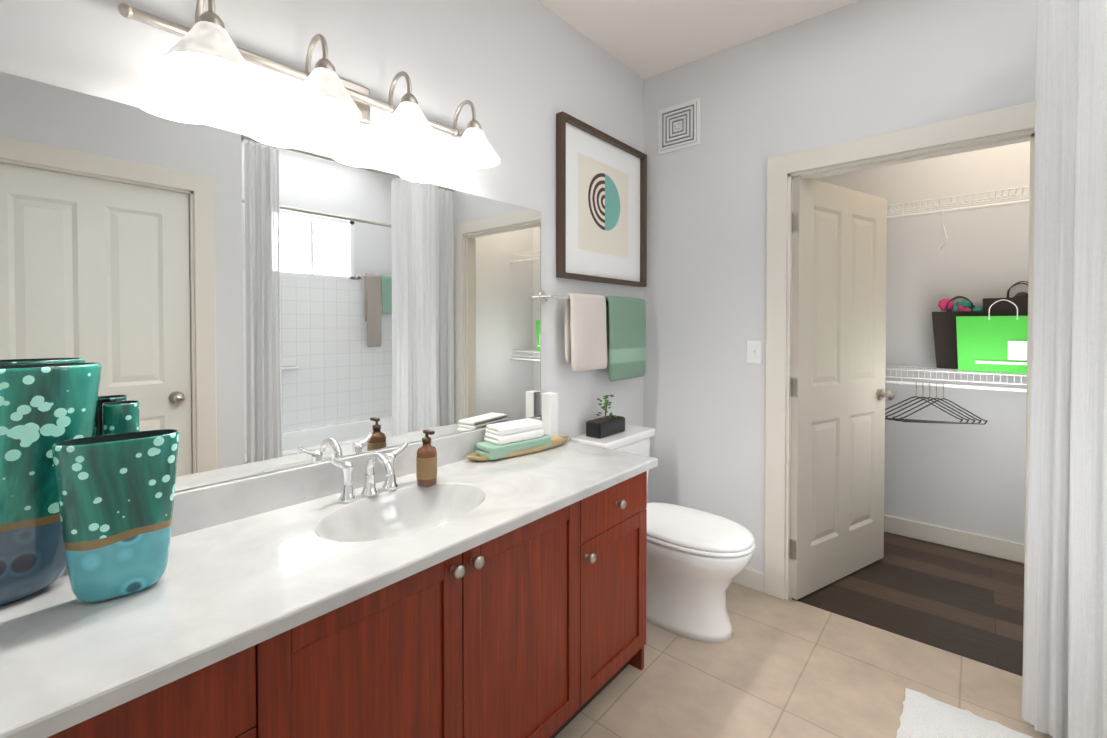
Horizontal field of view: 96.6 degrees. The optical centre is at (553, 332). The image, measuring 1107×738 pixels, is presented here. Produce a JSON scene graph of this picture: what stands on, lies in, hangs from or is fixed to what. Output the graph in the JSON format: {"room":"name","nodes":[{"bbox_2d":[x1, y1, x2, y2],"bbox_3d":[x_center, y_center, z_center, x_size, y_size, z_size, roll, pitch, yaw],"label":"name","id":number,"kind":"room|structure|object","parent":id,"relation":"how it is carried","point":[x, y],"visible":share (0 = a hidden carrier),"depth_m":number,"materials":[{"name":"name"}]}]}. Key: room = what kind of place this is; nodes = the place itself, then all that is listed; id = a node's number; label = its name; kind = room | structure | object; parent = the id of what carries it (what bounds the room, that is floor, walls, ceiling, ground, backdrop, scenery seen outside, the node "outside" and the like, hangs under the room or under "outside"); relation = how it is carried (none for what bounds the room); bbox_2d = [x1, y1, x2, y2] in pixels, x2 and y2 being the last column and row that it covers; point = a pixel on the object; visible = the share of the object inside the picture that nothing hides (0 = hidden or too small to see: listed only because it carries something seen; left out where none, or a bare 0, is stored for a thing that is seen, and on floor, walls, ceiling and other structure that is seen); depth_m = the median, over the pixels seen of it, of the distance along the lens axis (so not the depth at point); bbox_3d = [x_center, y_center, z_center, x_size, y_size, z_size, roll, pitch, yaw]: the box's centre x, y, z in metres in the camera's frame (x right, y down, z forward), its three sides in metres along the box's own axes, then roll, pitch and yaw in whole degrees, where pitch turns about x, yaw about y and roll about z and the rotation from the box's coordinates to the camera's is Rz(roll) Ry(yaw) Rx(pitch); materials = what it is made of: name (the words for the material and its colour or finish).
{"room":"bathroom","nodes":[
{"label":"bathroom","id":0,"kind":"room"},
{"bbox_2d":[0,0,643,491],"bbox_3d":[-0.438,-0.074,1.822,0.100,2.740,2.840,1,1,40],"label":"wall","id":1,"kind":"structure","parent":0,"point":[518,74],"depth_m":1.70,"materials":[{"name":"white paint"}]},
{"bbox_2d":[0,72,540,491],"bbox_3d":[-0.617,-0.071,1.528,0.006,0.898,1.720,1,1,40],"label":"mirror","id":2,"kind":"object","parent":1,"relation":"attached to","point":[228,305],"visible":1,"depth_m":1.31,"materials":[{"name":"clear glass"}]},
{"bbox_2d":[118,0,499,167],"bbox_3d":[-0.546,-0.696,1.419,0.242,0.217,1.050,1,1,40],"label":"sconce","id":3,"kind":"object","parent":1,"relation":"attached to","point":[205,51],"visible":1,"depth_m":1.29,"materials":[{"name":"white glass"}]},
{"bbox_2d":[539,292,648,380],"bbox_3d":[0.246,0.030,2.463,0.104,0.430,0.842,1,1,40],"label":"towel rail","id":4,"kind":"object","parent":1,"relation":"attached to","point":[599,330],"visible":1,"depth_m":2.41,"materials":[{"name":"fabric"}]},
{"bbox_2d":[556,111,646,286],"bbox_3d":[0.271,-0.630,2.534,0.040,0.750,0.755,1,1,40],"label":"picture frame","id":5,"kind":"object","parent":1,"relation":"attached to","point":[601,206],"visible":1,"depth_m":2.50,"materials":[{"name":"brown wood"}]},
{"bbox_2d":[537,0,859,78],"bbox_3d":[1.035,-1.468,1.432,2.820,0.060,4.190,1,1,40],"label":"ceiling","id":6,"kind":"structure","parent":0,"point":[644,39],"depth_m":2.32,"materials":[{"name":"white paint"}]},
{"bbox_2d":[555,532,1052,737],"bbox_3d":[1.035,1.331,1.474,2.820,0.060,4.190,1,1,40],"label":"floor","id":7,"kind":"structure","parent":0,"point":[773,667],"depth_m":1.94,"materials":[{"name":"tile"}]},
{"bbox_2d":[0,416,657,737],"bbox_3d":[-0.392,0.843,1.378,0.558,0.920,1.772,1,1,40],"label":"bathroom vanity","id":8,"kind":"object","parent":7,"relation":"on","point":[463,597],"visible":0.98,"depth_m":1.13,"materials":[{"name":"brown wood"}]},
{"bbox_2d":[0,362,101,605],"bbox_3d":[-1.029,0.276,0.870,0.127,0.425,0.349,1,1,40],"label":"vase","id":9,"kind":"object","parent":8,"relation":"on","point":[44,408],"visible":0.98,"depth_m":0.90,"materials":[{"name":"ceramic"}]},
{"bbox_2d":[52,429,178,602],"bbox_3d":[-0.812,0.342,0.925,0.093,0.292,0.178,1,1,40],"label":"vase","id":10,"kind":"object","parent":8,"relation":"on","point":[115,493],"visible":1,"depth_m":0.89,"materials":[{"name":"ceramic"}]},
{"bbox_2d":[102,400,139,434],"bbox_3d":[-0.928,0.318,1.061,0.056,0.335,0.060,1,1,40],"label":"slim vase","id":11,"kind":"object","parent":8,"relation":"on","point":[120,416],"visible":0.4,"depth_m":1.04,"materials":[{"name":"ceramic"}]},
{"bbox_2d":[329,442,407,502],"bbox_3d":[-0.509,0.413,1.433,0.146,0.134,0.249,1,1,40],"label":"faucet","id":12,"kind":"object","parent":8,"relation":"on","point":[386,461],"visible":1,"depth_m":1.44,"materials":[{"name":"silver metal"}]},
{"bbox_2d":[416,429,436,486],"bbox_3d":[-0.400,0.393,1.555,0.064,0.171,0.063,1,1,40],"label":"soap bottle","id":13,"kind":"object","parent":8,"relation":"on","point":[426,466],"visible":1,"depth_m":1.53,"materials":[{"name":"brown"}]},
{"bbox_2d":[466,418,568,460],"bbox_3d":[-0.127,0.413,1.959,0.500,0.119,0.124,-1,1,-39],"label":"tray","id":14,"kind":"object","parent":8,"relation":"on","point":[514,438],"visible":1,"depth_m":1.88,"materials":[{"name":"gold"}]},
{"bbox_2d":[542,392,557,435],"bbox_3d":[-0.016,0.367,2.159,0.052,0.204,0.054,1,1,40],"label":"candle","id":15,"kind":"object","parent":14,"relation":"on","point":[550,413],"visible":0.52,"depth_m":2.14,"materials":[{"name":"white wax"}]},
{"bbox_2d":[570,424,755,642],"bbox_3d":[0.524,0.896,2.278,0.783,0.786,0.464,1,1,40],"label":"toilet","id":16,"kind":"object","parent":7,"relation":"on","point":[697,561],"visible":0.62,"depth_m":2.09,"materials":[{"name":"white ceramic"}]},
{"bbox_2d":[586,395,624,438],"bbox_3d":[0.259,0.403,2.425,0.085,0.193,0.220,1,1,40],"label":"potted plant","id":17,"kind":"object","parent":16,"relation":"on","point":[605,426],"visible":1,"depth_m":2.38,"materials":[{"name":"green plant"}]},
{"bbox_2d":[896,688,1033,737],"bbox_3d":[1.171,1.289,1.344,0.421,0.026,0.836,1,1,40],"label":"bath rug","id":18,"kind":"object","parent":7,"relation":"on","point":[923,716],"visible":1,"depth_m":1.61,"materials":[{"name":"white fabric"}]},
{"bbox_2d":[643,0,1036,572],"bbox_3d":[1.554,-0.078,2.061,2.820,2.740,0.110,1,1,40],"label":"wall","id":19,"kind":"structure","parent":0,"point":[859,69],"depth_m":2.48,"materials":[{"name":"white paint"}]},
{"bbox_2d":[658,97,699,154],"bbox_3d":[0.684,-1.128,2.704,0.250,0.250,0.015,1,1,40],"label":"air vent","id":20,"kind":"object","parent":19,"relation":"in","point":[678,126],"visible":1,"depth_m":2.69,"materials":[{"name":"white plastic"}]},
{"bbox_2d":[732,568,763,592],"bbox_3d":[0.791,1.236,2.650,0.660,0.095,0.016,1,1,40],"label":"baseboard","id":21,"kind":"structure","parent":19,"relation":"attached to","point":[750,578],"depth_m":2.47,"materials":[{"name":"beige wood"}]},
{"bbox_2d":[746,340,761,363],"bbox_3d":[0.995,0.097,2.453,0.073,0.118,0.020,1,1,40],"label":"light switch","id":22,"kind":"object","parent":19,"relation":"attached to","point":[754,352],"visible":1,"depth_m":2.45,"materials":[{"name":"white plastic"}]},
{"bbox_2d":[789,176,894,599],"bbox_3d":[1.521,0.267,2.558,0.348,2.020,0.798,1,1,40],"label":"closet door","id":23,"kind":"structure","parent":19,"relation":"in","point":[838,395],"depth_m":2.52,"materials":[{"name":"beige wood"}]},
{"bbox_2d":[764,102,1034,638],"bbox_3d":[1.480,0.224,2.129,1.045,2.135,0.146,1,1,40],"label":"door frame","id":24,"kind":"structure","parent":19,"relation":"attached to","point":[999,127],"depth_m":2.35,"materials":[{"name":"beige wood"}]},
{"bbox_2d":[1022,0,1106,737],"bbox_3d":[1.372,0.072,1.148,0.335,2.427,1.507,1,1,40],"label":"shower curtain","id":25,"kind":"object","parent":19,"relation":"attached to","point":[1064,686],"visible":1,"depth_m":1.52,"materials":[{"name":"white fabric"}]},
{"bbox_2d":[815,141,1029,543],"bbox_3d":[2.241,-0.094,3.112,2.000,2.740,0.100,1,1,40],"label":"wall","id":26,"kind":"structure","parent":0,"point":[969,478],"depth_m":2.92,"materials":[{"name":"white paint"}]},
{"bbox_2d":[884,515,1024,562],"bbox_3d":[2.204,1.224,3.087,1.800,0.105,0.016,1,1,40],"label":"baseboard","id":27,"kind":"structure","parent":26,"relation":"attached to","point":[963,540],"depth_m":2.92,"materials":[{"name":"beige wood"}]},
{"bbox_2d":[885,365,1026,392],"bbox_3d":[2.097,0.257,2.948,1.793,0.095,0.327,1,1,40],"label":"closet shelf","id":28,"kind":"object","parent":26,"relation":"attached to","point":[901,382],"visible":0.31,"depth_m":2.70,"materials":[{"name":"white metal"}]},
{"bbox_2d":[885,381,987,424],"bbox_3d":[2.088,0.388,2.753,0.508,0.223,0.216,1,1,40],"label":"hangers","id":29,"kind":"object","parent":28,"relation":"hanging from","point":[920,421],"visible":0.94,"depth_m":2.73,"materials":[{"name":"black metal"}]},
{"bbox_2d":[932,281,1027,373],"bbox_3d":[2.424,-0.032,2.714,0.545,0.488,0.261,1,1,40],"label":"gift bags","id":30,"kind":"object","parent":28,"relation":"on","point":[991,335],"visible":0.77,"depth_m":2.67,"materials":[{"name":"green paper"}]},
{"bbox_2d":[887,186,1029,218],"bbox_3d":[2.097,-0.698,2.934,1.793,0.095,0.327,1,1,40],"label":"closet shelf","id":31,"kind":"object","parent":26,"relation":"attached to","point":[937,211],"visible":0.38,"depth_m":2.71,"materials":[{"name":"white metal"}]},
{"bbox_2d":[939,209,947,250],"bbox_3d":[2.133,-0.573,2.701,0.053,0.206,0.401,1,1,40],"label":"hanger","id":32,"kind":"object","parent":31,"relation":"hanging from","point":[941,233],"visible":1,"depth_m":2.71,"materials":[{"name":"silver metal"}]}
]}

